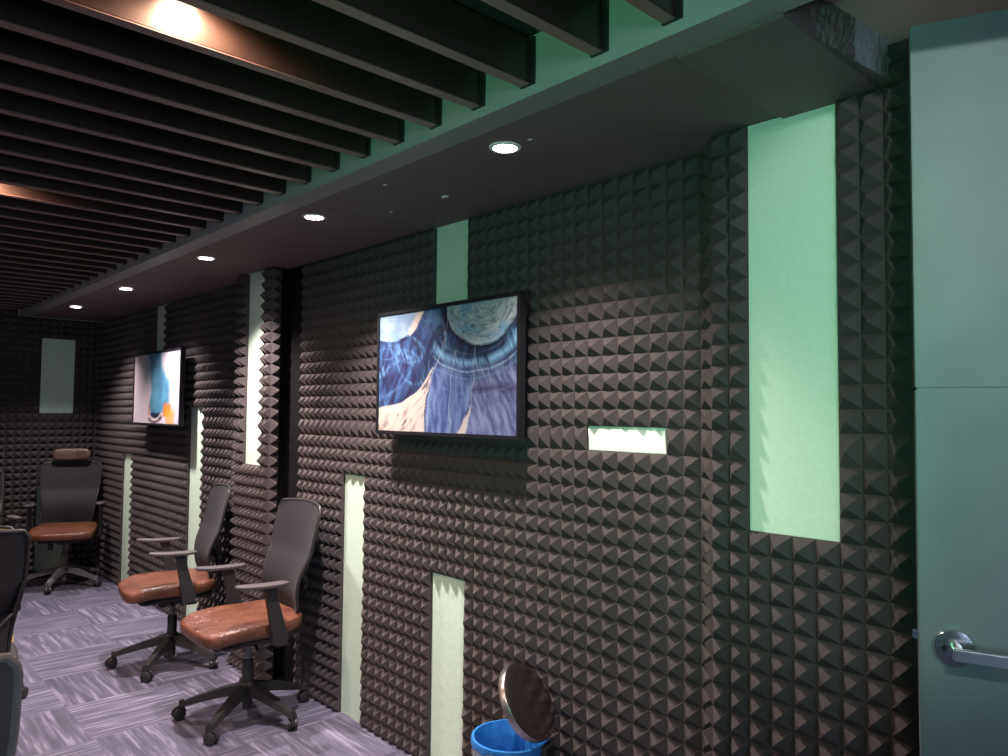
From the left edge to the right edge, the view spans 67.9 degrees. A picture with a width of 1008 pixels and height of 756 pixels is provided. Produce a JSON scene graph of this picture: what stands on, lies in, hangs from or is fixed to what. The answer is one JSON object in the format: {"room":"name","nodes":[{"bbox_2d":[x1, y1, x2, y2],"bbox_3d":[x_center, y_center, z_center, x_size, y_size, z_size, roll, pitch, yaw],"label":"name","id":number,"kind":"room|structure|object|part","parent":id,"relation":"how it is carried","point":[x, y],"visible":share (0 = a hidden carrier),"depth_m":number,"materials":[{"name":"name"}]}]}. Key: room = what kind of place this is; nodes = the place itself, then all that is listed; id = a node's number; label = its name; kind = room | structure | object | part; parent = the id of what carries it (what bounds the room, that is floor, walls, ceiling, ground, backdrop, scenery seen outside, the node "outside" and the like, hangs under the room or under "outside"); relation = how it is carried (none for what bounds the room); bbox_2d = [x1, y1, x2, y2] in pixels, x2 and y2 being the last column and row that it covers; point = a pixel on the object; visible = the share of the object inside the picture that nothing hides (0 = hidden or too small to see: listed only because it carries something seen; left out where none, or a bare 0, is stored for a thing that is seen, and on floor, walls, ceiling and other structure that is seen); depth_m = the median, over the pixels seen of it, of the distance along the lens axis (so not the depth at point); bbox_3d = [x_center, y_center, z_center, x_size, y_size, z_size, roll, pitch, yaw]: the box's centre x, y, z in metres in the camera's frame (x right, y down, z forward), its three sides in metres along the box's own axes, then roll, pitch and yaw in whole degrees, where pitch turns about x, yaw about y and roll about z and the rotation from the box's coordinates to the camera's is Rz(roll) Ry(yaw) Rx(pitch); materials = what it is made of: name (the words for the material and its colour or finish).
{"room":"recording studio","nodes":[
{"label":"recording studio","id":0,"kind":"room"},
{"bbox_2d":[18,309,103,570],"bbox_3d":[-6.001,0.373,4.995,6.200,2.600,0.100,3,-4,-43],"label":"wall","id":1,"kind":"structure","parent":0,"point":[58,355],"depth_m":6.74,"materials":[{"name":"green paint"}]},
{"bbox_2d":[0,308,103,578],"bbox_3d":[-5.934,0.444,4.952,5.947,2.455,0.050,3,-4,-43],"label":"cladding","id":2,"kind":"object","parent":1,"relation":"attached to","point":[29,437],"visible":0.73,"depth_m":6.62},
{"bbox_2d":[13,571,412,755],"bbox_3d":[-2.297,1.570,1.291,6.700,0.060,10.500,3,-4,-43],"label":"floor","id":3,"kind":"structure","parent":0,"point":[74,704],"depth_m":3.86,"materials":[{"name":"carpet"}]},
{"bbox_2d":[0,470,20,610],"bbox_3d":[-3.853,1.193,5.392,0.653,1.036,0.636,3,-4,-43],"label":"office chair","id":4,"kind":"object","parent":3,"relation":"on","point":[12,518],"visible":0.46,"depth_m":5.70,"materials":[{"name":"black plastic"}]},
{"bbox_3d":[-4.011,0.954,5.581,0.460,0.530,0.149,3,-4,-43],"label":"backrest","id":5,"kind":"part","parent":4,"relation":"part of","materials":[{"name":"black fabric"}]},
{"bbox_3d":[-3.997,1.012,5.563,0.476,0.666,0.204,3,-4,-43],"label":"frame","id":6,"kind":"part","parent":4,"relation":"part of","materials":[{"name":"black plastic"}]},
{"bbox_3d":[-3.750,1.186,5.541,0.206,0.282,0.123,3,-4,-43],"label":"armrest","id":7,"kind":"part","parent":4,"relation":"part of","materials":[{"name":"black plastic"}]},
{"bbox_2d":[0,652,23,755],"bbox_3d":[-1.244,1.017,1.381,0.626,1.071,0.635,3,-3,-39],"label":"office chair","id":8,"kind":"object","parent":3,"relation":"on","point":[11,670],"visible":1,"depth_m":1.36,"materials":[{"name":"black plastic"}]},
{"bbox_3d":[-1.081,0.747,1.230,0.460,0.530,0.149,3,-3,-39],"label":"backrest","id":9,"kind":"part","parent":8,"relation":"part of","materials":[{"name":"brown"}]},
{"bbox_2d":[0,526,28,698],"bbox_3d":[-2.796,1.171,3.830,0.646,0.957,0.676,2,-3,-33],"label":"office chair","id":10,"kind":"object","parent":3,"relation":"on","point":[25,690],"visible":0.12,"depth_m":3.88,"materials":[{"name":"black plastic"}]},
{"bbox_3d":[-2.906,1.142,4.015,0.476,0.666,0.204,2,-3,-33],"label":"frame","id":11,"kind":"part","parent":10,"relation":"part of","materials":[{"name":"black plastic"}]},
{"bbox_2d":[0,529,30,658],"bbox_3d":[-2.214,1.092,2.925,0.630,1.043,0.654,3,-3,-40],"label":"office chair","id":12,"kind":"object","parent":3,"relation":"on","point":[15,544],"visible":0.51,"depth_m":2.91,"materials":[{"name":"black plastic"}]},
{"bbox_3d":[-2.216,1.153,2.969,0.486,0.097,0.500,3,-3,-40],"label":"seat","id":13,"kind":"part","parent":12,"relation":"part of","materials":[{"name":"leather"}]},
{"bbox_2d":[23,448,105,594],"bbox_3d":[-3.739,1.183,6.361,0.637,1.147,0.672,2,-3,-23],"label":"office chair","id":14,"kind":"object","parent":3,"relation":"on","point":[69,486],"visible":0.98,"depth_m":6.53,"materials":[{"name":"grey fabric"}]},
{"bbox_3d":[-3.897,1.221,6.328,0.206,0.282,0.123,2,-3,-23],"label":"armrest","id":15,"kind":"part","parent":14,"relation":"part of","materials":[{"name":"black plastic"}]},
{"bbox_3d":[-3.888,1.647,6.276,0.297,0.120,0.060,2,-3,-27],"label":"leg","id":16,"kind":"part","parent":14,"relation":"part of","materials":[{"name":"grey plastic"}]},
{"bbox_3d":[-3.706,1.644,6.183,0.060,0.120,0.297,1,-3,-9],"label":"leg","id":17,"kind":"part","parent":14,"relation":"part of","materials":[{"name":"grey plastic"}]},
{"bbox_3d":[-3.716,1.297,6.339,0.486,0.097,0.500,2,-3,-23],"label":"seat","id":18,"kind":"part","parent":14,"relation":"part of","materials":[{"name":"leather"}]},
{"bbox_3d":[-3.805,1.060,6.568,0.476,0.666,0.204,2,-3,-23],"label":"frame","id":19,"kind":"part","parent":14,"relation":"part of","materials":[{"name":"black plastic"}]},
{"bbox_3d":[-3.813,1.001,6.590,0.460,0.530,0.149,2,-3,-23],"label":"backrest","id":20,"kind":"part","parent":14,"relation":"part of","materials":[{"name":"black fabric"}]},
{"bbox_3d":[-3.561,1.652,6.326,0.297,0.120,0.060,0,-3,9],"label":"leg","id":21,"kind":"part","parent":14,"relation":"part of","materials":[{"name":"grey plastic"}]},
{"bbox_3d":[-3.653,1.660,6.508,0.060,0.120,0.297,-1,-3,27],"label":"leg","id":22,"kind":"part","parent":14,"relation":"part of","materials":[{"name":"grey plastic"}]},
{"bbox_3d":[-3.578,1.230,6.462,0.206,0.282,0.123,2,-3,-23],"label":"armrest","id":23,"kind":"part","parent":14,"relation":"part of","materials":[{"name":"black plastic"}]},
{"bbox_2d":[104,483,231,682],"bbox_3d":[-1.988,1.168,4.464,0.656,1.036,0.632,2,-3,-33],"label":"office chair","id":24,"kind":"object","parent":3,"relation":"on","point":[176,584],"visible":0.93,"depth_m":4.38,"materials":[{"name":"brown leather"}]},
{"bbox_3d":[-2.135,1.577,4.388,0.297,0.120,0.060,1,-3,-17],"label":"leg","id":25,"kind":"part","parent":24,"relation":"part of","materials":[{"name":"black plastic"}]},
{"bbox_3d":[-1.973,1.573,4.265,0.060,0.120,0.297,0,-3,1],"label":"leg","id":26,"kind":"part","parent":24,"relation":"part of","materials":[{"name":"black plastic"}]},
{"bbox_3d":[-1.994,1.226,4.436,0.500,0.097,0.486,2,-3,-33],"label":"seat","id":27,"kind":"part","parent":24,"relation":"part of","materials":[{"name":"leather"}]},
{"bbox_3d":[-2.039,1.160,4.616,0.123,0.282,0.206,2,-3,-33],"label":"armrest","id":28,"kind":"part","parent":24,"relation":"part of","materials":[{"name":"black plastic"}]},
{"bbox_3d":[-1.852,1.148,4.325,0.123,0.282,0.206,2,-3,-33],"label":"armrest","id":29,"kind":"part","parent":24,"relation":"part of","materials":[{"name":"black plastic"}]},
{"bbox_3d":[-1.805,1.580,4.381,0.297,0.120,0.060,0,-3,19],"label":"leg","id":30,"kind":"part","parent":24,"relation":"part of","materials":[{"name":"black plastic"}]},
{"bbox_3d":[-1.775,0.929,4.589,0.149,0.530,0.460,2,-3,-33],"label":"backrest","id":31,"kind":"part","parent":24,"relation":"part of","materials":[{"name":"black"}]},
{"bbox_3d":[-1.794,0.987,4.575,0.204,0.666,0.476,2,-3,-33],"label":"frame","id":32,"kind":"part","parent":24,"relation":"part of","materials":[{"name":"black plastic"}]},
{"bbox_2d":[171,498,321,746],"bbox_3d":[-1.242,1.140,3.698,0.635,1.036,0.633,3,-3,-41],"label":"office chair","id":33,"kind":"object","parent":3,"relation":"on","point":[237,624],"visible":1,"depth_m":3.65,"materials":[{"name":"black plastic"}]},
{"bbox_3d":[-1.429,1.550,3.650,0.297,0.120,0.060,1,-3,-6],"label":"leg","id":34,"kind":"part","parent":33,"relation":"part of","materials":[{"name":"black plastic"}]},
{"bbox_3d":[-1.293,1.544,3.498,0.060,0.120,0.297,0,-3,12],"label":"leg","id":35,"kind":"part","parent":33,"relation":"part of","materials":[{"name":"black plastic"}]},
{"bbox_3d":[-1.348,1.130,3.833,0.123,0.282,0.206,3,-3,-41],"label":"armrest","id":36,"kind":"part","parent":33,"relation":"part of","materials":[{"name":"black plastic"}]},
{"bbox_3d":[-1.279,1.198,3.662,0.500,0.097,0.486,3,-3,-41],"label":"seat","id":37,"kind":"part","parent":33,"relation":"part of","materials":[{"name":"leather"}]},
{"bbox_3d":[-1.107,1.550,3.580,0.297,0.120,0.060,-1,-3,30],"label":"leg","id":38,"kind":"part","parent":33,"relation":"part of","materials":[{"name":"black plastic"}]},
{"bbox_3d":[-1.122,1.121,3.571,0.123,0.282,0.206,3,-3,-41],"label":"armrest","id":39,"kind":"part","parent":33,"relation":"part of","materials":[{"name":"black plastic"}]},
{"bbox_3d":[-1.126,1.558,3.781,0.298,0.120,0.060,3,-3,-41],"label":"leg","id":40,"kind":"part","parent":33,"relation":"part of","materials":[{"name":"black plastic"}]},
{"bbox_3d":[-1.081,0.901,3.844,0.149,0.530,0.460,3,-3,-41],"label":"backrest","id":41,"kind":"part","parent":33,"relation":"part of","materials":[{"name":"black fabric"}]},
{"bbox_3d":[-1.098,0.960,3.827,0.204,0.666,0.476,3,-3,-41],"label":"frame","id":42,"kind":"part","parent":33,"relation":"part of","materials":[{"name":"black plastic"}]},
{"bbox_2d":[471,662,554,755],"bbox_3d":[0.017,1.297,2.557,0.285,0.642,0.328,3,-4,-43],"label":"pedal bin","id":43,"kind":"object","parent":3,"relation":"on","point":[526,702],"visible":1,"depth_m":2.51,"materials":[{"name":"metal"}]},
{"bbox_3d":[0.078,1.091,2.522,0.258,0.232,0.177,3,-4,-43],"label":"lid","id":44,"kind":"part","parent":43,"relation":"part of","materials":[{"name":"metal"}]},
{"bbox_2d":[106,104,839,755],"bbox_3d":[-0.253,0.345,3.231,0.240,2.600,10.500,3,-4,-43],"label":"wall","id":45,"kind":"structure","parent":0,"point":[794,396],"depth_m":2.02,"materials":[{"name":"green paint"}]},
{"bbox_2d":[94,285,239,620],"bbox_3d":[-2.651,0.586,5.749,0.042,2.304,3.245,3,-4,-43],"label":"cladding","id":46,"kind":"object","parent":45,"relation":"attached to","point":[204,324],"visible":0.66,"depth_m":5.61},
{"bbox_2d":[132,347,185,426],"bbox_3d":[-2.569,0.077,5.605,0.082,0.554,1.035,3,-4,-43],"label":"television","id":47,"kind":"object","parent":46,"relation":"attached to","point":[158,376],"visible":1,"depth_m":5.51,"materials":[{"name":"black"}]},
{"bbox_2d":[226,267,289,679],"bbox_3d":[-1.421,0.533,4.344,0.149,2.304,0.480,3,-4,-43],"label":"cladding","id":48,"kind":"object","parent":45,"relation":"attached to","point":[259,490],"visible":0.78,"depth_m":4.24,"materials":[{"name":"black"}]},
{"bbox_2d":[281,153,712,755],"bbox_3d":[-0.306,0.492,3.222,0.040,2.304,2.757,3,-4,-43],"label":"cladding","id":49,"kind":"object","parent":45,"relation":"attached to","point":[579,566],"visible":0.84,"depth_m":2.73,"materials":[{"name":"black fabric"}]},
{"bbox_2d":[376,291,525,440],"bbox_3d":[-0.231,-0.032,3.083,0.082,0.544,0.934,3,-4,-43],"label":"television","id":50,"kind":"object","parent":49,"relation":"attached to","point":[456,369],"visible":1,"depth_m":2.99,"materials":[{"name":"black"}]},
{"bbox_2d":[588,428,666,453],"bbox_3d":[0.404,0.208,2.490,0.012,0.074,0.318,3,-4,-43],"label":"strip","id":51,"kind":"object","parent":45,"relation":"attached to","point":[645,441],"visible":1,"depth_m":2.48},
{"bbox_2d":[702,39,919,755],"bbox_3d":[0.780,0.397,1.969,0.146,2.400,0.582,3,-4,-43],"label":"cladding","id":52,"kind":"object","parent":45,"relation":"attached to","point":[813,650],"visible":0.96,"depth_m":1.85,"materials":[{"name":"black"}]},
{"bbox_2d":[800,0,892,85],"bbox_3d":[0.740,-0.774,1.675,0.491,0.100,0.070,3,-4,-43],"label":"trim","id":53,"kind":"structure","parent":45,"relation":"attached to","point":[865,49],"depth_m":1.70,"materials":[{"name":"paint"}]},
{"bbox_2d":[908,9,1007,755],"bbox_3d":[1.252,0.399,1.390,0.872,2.337,0.102,-1,-3,25],"label":"door","id":54,"kind":"structure","parent":45,"relation":"in","point":[958,67],"depth_m":1.56,"materials":[{"name":"teal paint"}]},
{"bbox_3d":[0.923,0.554,1.536,0.079,0.079,0.011,-1,-3,25],"label":"handle","id":55,"kind":"part","parent":54,"relation":"part of","materials":[{"name":"silver metal"}]},
{"bbox_3d":[0.978,0.554,1.480,0.162,0.029,0.052,-1,-3,25],"label":"lever","id":56,"kind":"part","parent":54,"relation":"part of","materials":[{"name":"metal"}]},
{"bbox_2d":[33,0,1007,321],"bbox_3d":[-2.275,-0.887,1.403,6.700,0.262,10.500,3,-4,-43],"label":"ceiling","id":57,"kind":"structure","parent":0,"point":[669,110],"depth_m":2.26,"materials":[{"name":"black paint"}]},
{"bbox_2d":[0,305,25,309],"bbox_3d":[-6.027,-0.743,4.596,5.297,0.122,0.050,3,-4,-43],"label":"ceiling beam","id":58,"kind":"structure","parent":57,"relation":"attached to","point":[1,306],"depth_m":6.33,"materials":[{"name":"black wood"}]},
{"bbox_2d":[0,302,30,307],"bbox_3d":[-5.893,-0.748,4.451,5.297,0.122,0.050,3,-4,-43],"label":"ceiling beam","id":59,"kind":"structure","parent":57,"relation":"attached to","point":[1,303],"depth_m":6.16,"materials":[{"name":"black wood"}]},
{"bbox_2d":[0,299,35,304],"bbox_3d":[-5.758,-0.753,4.306,5.297,0.122,0.050,3,-4,-43],"label":"ceiling beam","id":60,"kind":"structure","parent":57,"relation":"attached to","point":[1,300],"depth_m":6.02,"materials":[{"name":"black wood"}]},
{"bbox_2d":[0,296,41,302],"bbox_3d":[-5.624,-0.759,4.160,5.297,0.122,0.050,3,-4,-43],"label":"ceiling beam","id":61,"kind":"structure","parent":57,"relation":"attached to","point":[1,297],"depth_m":5.85,"materials":[{"name":"black wood"}]},
{"bbox_2d":[0,293,46,299],"bbox_3d":[-5.489,-0.764,4.015,5.297,0.122,0.050,3,-4,-43],"label":"ceiling beam","id":62,"kind":"structure","parent":57,"relation":"attached to","point":[1,294],"depth_m":5.70,"materials":[{"name":"black wood"}]},
{"bbox_2d":[0,289,52,297],"bbox_3d":[-5.355,-0.769,3.870,5.297,0.122,0.050,3,-4,-43],"label":"ceiling beam","id":63,"kind":"structure","parent":57,"relation":"attached to","point":[1,290],"depth_m":5.54,"materials":[{"name":"black wood"}]},
{"bbox_2d":[0,285,59,294],"bbox_3d":[-5.220,-0.775,3.725,5.297,0.122,0.050,3,-4,-43],"label":"ceiling beam","id":64,"kind":"structure","parent":57,"relation":"attached to","point":[1,286],"depth_m":5.39,"materials":[{"name":"black wood"}]},
{"bbox_2d":[0,281,66,291],"bbox_3d":[-5.086,-0.780,3.580,5.297,0.122,0.050,3,-4,-43],"label":"ceiling beam","id":65,"kind":"structure","parent":57,"relation":"attached to","point":[4,283],"depth_m":5.23,"materials":[{"name":"black wood"}]},
{"bbox_2d":[0,277,73,288],"bbox_3d":[-4.951,-0.786,3.435,5.297,0.122,0.050,3,-4,-43],"label":"ceiling beam","id":66,"kind":"structure","parent":57,"relation":"attached to","point":[6,279],"depth_m":5.07,"materials":[{"name":"black wood"}]},
{"bbox_2d":[0,272,80,284],"bbox_3d":[-4.817,-0.791,3.289,5.297,0.122,0.050,3,-4,-43],"label":"ceiling beam","id":67,"kind":"structure","parent":57,"relation":"attached to","point":[2,274],"depth_m":4.92,"materials":[{"name":"black wood"}]},
{"bbox_2d":[0,267,88,281],"bbox_3d":[-4.682,-0.796,3.144,5.297,0.122,0.050,3,-4,-43],"label":"ceiling beam","id":68,"kind":"structure","parent":57,"relation":"attached to","point":[2,269],"depth_m":4.76,"materials":[{"name":"black wood"}]},
{"bbox_2d":[0,261,97,277],"bbox_3d":[-4.548,-0.802,2.999,5.297,0.122,0.050,3,-4,-43],"label":"ceiling beam","id":69,"kind":"structure","parent":57,"relation":"attached to","point":[2,264],"depth_m":4.60,"materials":[{"name":"black wood"}]},
{"bbox_2d":[0,256,106,273],"bbox_3d":[-4.413,-0.807,2.854,5.297,0.122,0.050,3,-4,-43],"label":"ceiling beam","id":70,"kind":"structure","parent":57,"relation":"attached to","point":[2,258],"depth_m":4.44,"materials":[{"name":"black wood"}]},
{"bbox_2d":[0,249,116,269],"bbox_3d":[-4.279,-0.812,2.709,5.297,0.122,0.050,3,-4,-43],"label":"ceiling beam","id":71,"kind":"structure","parent":57,"relation":"attached to","point":[9,253],"depth_m":4.29,"materials":[{"name":"black wood"}]},
{"bbox_2d":[0,242,126,264],"bbox_3d":[-4.144,-0.818,2.563,5.297,0.122,0.050,3,-4,-43],"label":"ceiling beam","id":72,"kind":"structure","parent":57,"relation":"attached to","point":[5,246],"depth_m":4.13,"materials":[{"name":"black wood"}]},
{"bbox_2d":[0,235,137,260],"bbox_3d":[-4.009,-0.823,2.418,5.297,0.122,0.050,3,-4,-43],"label":"ceiling beam","id":73,"kind":"structure","parent":57,"relation":"attached to","point":[3,238],"depth_m":3.97,"materials":[{"name":"black wood"}]},
{"bbox_2d":[0,226,149,254],"bbox_3d":[-3.875,-0.829,2.273,5.297,0.122,0.050,3,-4,-43],"label":"ceiling beam","id":74,"kind":"structure","parent":57,"relation":"attached to","point":[6,231],"depth_m":3.81,"materials":[{"name":"black wood"}]},
{"bbox_2d":[0,217,161,249],"bbox_3d":[-3.740,-0.834,2.128,5.297,0.122,0.050,3,-4,-43],"label":"ceiling beam","id":75,"kind":"structure","parent":57,"relation":"attached to","point":[4,222],"depth_m":3.65,"materials":[{"name":"black wood"}]},
{"bbox_2d":[0,207,175,243],"bbox_3d":[-3.606,-0.840,1.983,5.297,0.122,0.050,3,-4,-43],"label":"ceiling beam","id":76,"kind":"structure","parent":57,"relation":"attached to","point":[4,212],"depth_m":3.49,"materials":[{"name":"black wood"}]},
{"bbox_2d":[0,196,190,237],"bbox_3d":[-3.471,-0.845,1.838,5.297,0.122,0.050,3,-4,-43],"label":"ceiling beam","id":77,"kind":"structure","parent":57,"relation":"attached to","point":[5,202],"depth_m":3.34,"materials":[{"name":"black wood"}]},
{"bbox_2d":[0,183,206,229],"bbox_3d":[-3.337,-0.850,1.692,5.297,0.122,0.050,3,-4,-43],"label":"ceiling beam","id":78,"kind":"structure","parent":57,"relation":"attached to","point":[11,191],"depth_m":3.18,"materials":[{"name":"black wood"}]},
{"bbox_2d":[0,169,223,222],"bbox_3d":[-3.202,-0.856,1.547,5.297,0.122,0.050,3,-4,-43],"label":"ceiling beam","id":79,"kind":"structure","parent":57,"relation":"attached to","point":[7,177],"depth_m":3.02,"materials":[{"name":"black wood"}]},
{"bbox_2d":[0,153,242,214],"bbox_3d":[-3.068,-0.861,1.402,5.297,0.122,0.050,3,-4,-43],"label":"ceiling beam","id":80,"kind":"structure","parent":57,"relation":"attached to","point":[7,162],"depth_m":2.85,"materials":[{"name":"black wood"}]},
{"bbox_2d":[0,135,263,205],"bbox_3d":[-2.933,-0.866,1.257,5.297,0.122,0.050,3,-4,-43],"label":"ceiling beam","id":81,"kind":"structure","parent":57,"relation":"attached to","point":[13,146],"depth_m":2.69,"materials":[{"name":"black wood"}]},
{"bbox_2d":[0,113,285,195],"bbox_3d":[-2.799,-0.872,1.112,5.297,0.122,0.050,3,-4,-43],"label":"ceiling beam","id":82,"kind":"structure","parent":57,"relation":"attached to","point":[11,126],"depth_m":2.53,"materials":[{"name":"black wood"}]},
{"bbox_2d":[0,88,311,184],"bbox_3d":[-2.664,-0.877,0.967,5.297,0.122,0.050,3,-4,-43],"label":"ceiling beam","id":83,"kind":"structure","parent":57,"relation":"attached to","point":[12,103],"depth_m":2.37,"materials":[{"name":"black wood"}]},
{"bbox_2d":[0,59,339,171],"bbox_3d":[-2.528,-0.883,0.820,5.297,0.122,0.050,3,-4,-43],"label":"ceiling beam","id":84,"kind":"structure","parent":57,"relation":"attached to","point":[15,77],"depth_m":2.20,"materials":[{"name":"black wood"}]},
{"bbox_2d":[0,27,370,158],"bbox_3d":[-2.396,-0.888,0.677,5.297,0.122,0.050,3,-4,-43],"label":"ceiling beam","id":85,"kind":"structure","parent":57,"relation":"attached to","point":[15,47],"depth_m":2.04,"materials":[{"name":"black wood"}]},
{"bbox_2d":[0,0,404,145],"bbox_3d":[-2.267,-0.889,0.537,5.297,0.122,0.050,3,-4,-43],"label":"ceiling beam","id":86,"kind":"structure","parent":57,"relation":"attached to","point":[40,19],"depth_m":1.88,"materials":[{"name":"black wood"}]},
{"bbox_2d":[196,256,215,259],"bbox_3d":[-1.588,-0.639,3.993,0.100,0.006,0.100,3,-4,-43],"label":"recessed light","id":87,"kind":"object","parent":57,"relation":"in","point":[197,257],"visible":1,"depth_m":3.99,"materials":[{"name":"white"}]},
{"bbox_2d":[42,0,441,129],"bbox_3d":[-2.139,-0.894,0.400,5.297,0.122,0.050,3,-4,-43],"label":"ceiling beam","id":88,"kind":"structure","parent":57,"relation":"attached to","point":[176,22],"depth_m":1.82,"materials":[{"name":"black wood"}]},
{"bbox_2d":[302,214,325,220],"bbox_3d":[-0.792,-0.671,3.126,0.100,0.006,0.100,3,-4,-43],"label":"recessed light","id":89,"kind":"object","parent":57,"relation":"in","point":[315,217],"visible":1,"depth_m":3.12,"materials":[{"name":"white"}]},
{"bbox_2d":[177,0,485,110],"bbox_3d":[-2.010,-0.899,0.260,5.297,0.122,0.050,3,-4,-43],"label":"ceiling beam","id":90,"kind":"structure","parent":57,"relation":"attached to","point":[309,24],"depth_m":1.78,"materials":[{"name":"black wood"}]},
{"bbox_2d":[19,0,812,315],"bbox_3d":[-1.297,-0.759,3.450,0.086,0.194,8.580,3,-4,-43],"label":"trim","id":91,"kind":"structure","parent":57,"relation":"attached to","point":[638,41],"depth_m":1.98,"materials":[{"name":"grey paint"}]},
{"bbox_2d":[312,0,535,88],"bbox_3d":[-1.879,-0.905,0.120,5.297,0.122,0.050,3,-4,-43],"label":"ceiling beam","id":92,"kind":"structure","parent":57,"relation":"attached to","point":[450,29],"depth_m":1.74,"materials":[{"name":"black wood"}]},
{"bbox_2d":[489,141,520,153],"bbox_3d":[0.003,-0.702,2.286,0.100,0.006,0.100,3,-4,-43],"label":"recessed light","id":93,"kind":"object","parent":57,"relation":"in","point":[504,147],"visible":1,"depth_m":2.28,"materials":[{"name":"white plastic"}]},
{"bbox_2d":[481,0,608,57],"bbox_3d":[-1.718,-0.911,-0.054,5.297,0.122,0.050,3,-4,-43],"label":"ceiling beam","id":94,"kind":"structure","parent":57,"relation":"attached to","point":[583,25],"depth_m":1.66,"materials":[{"name":"black wood"}]},
{"bbox_2d":[624,0,682,25],"bbox_3d":[-1.582,-0.916,-0.201,5.297,0.122,0.050,3,-4,-43],"label":"ceiling beam","id":95,"kind":"structure","parent":57,"relation":"attached to","point":[666,12],"depth_m":1.56,"materials":[{"name":"black wood"}]}
]}

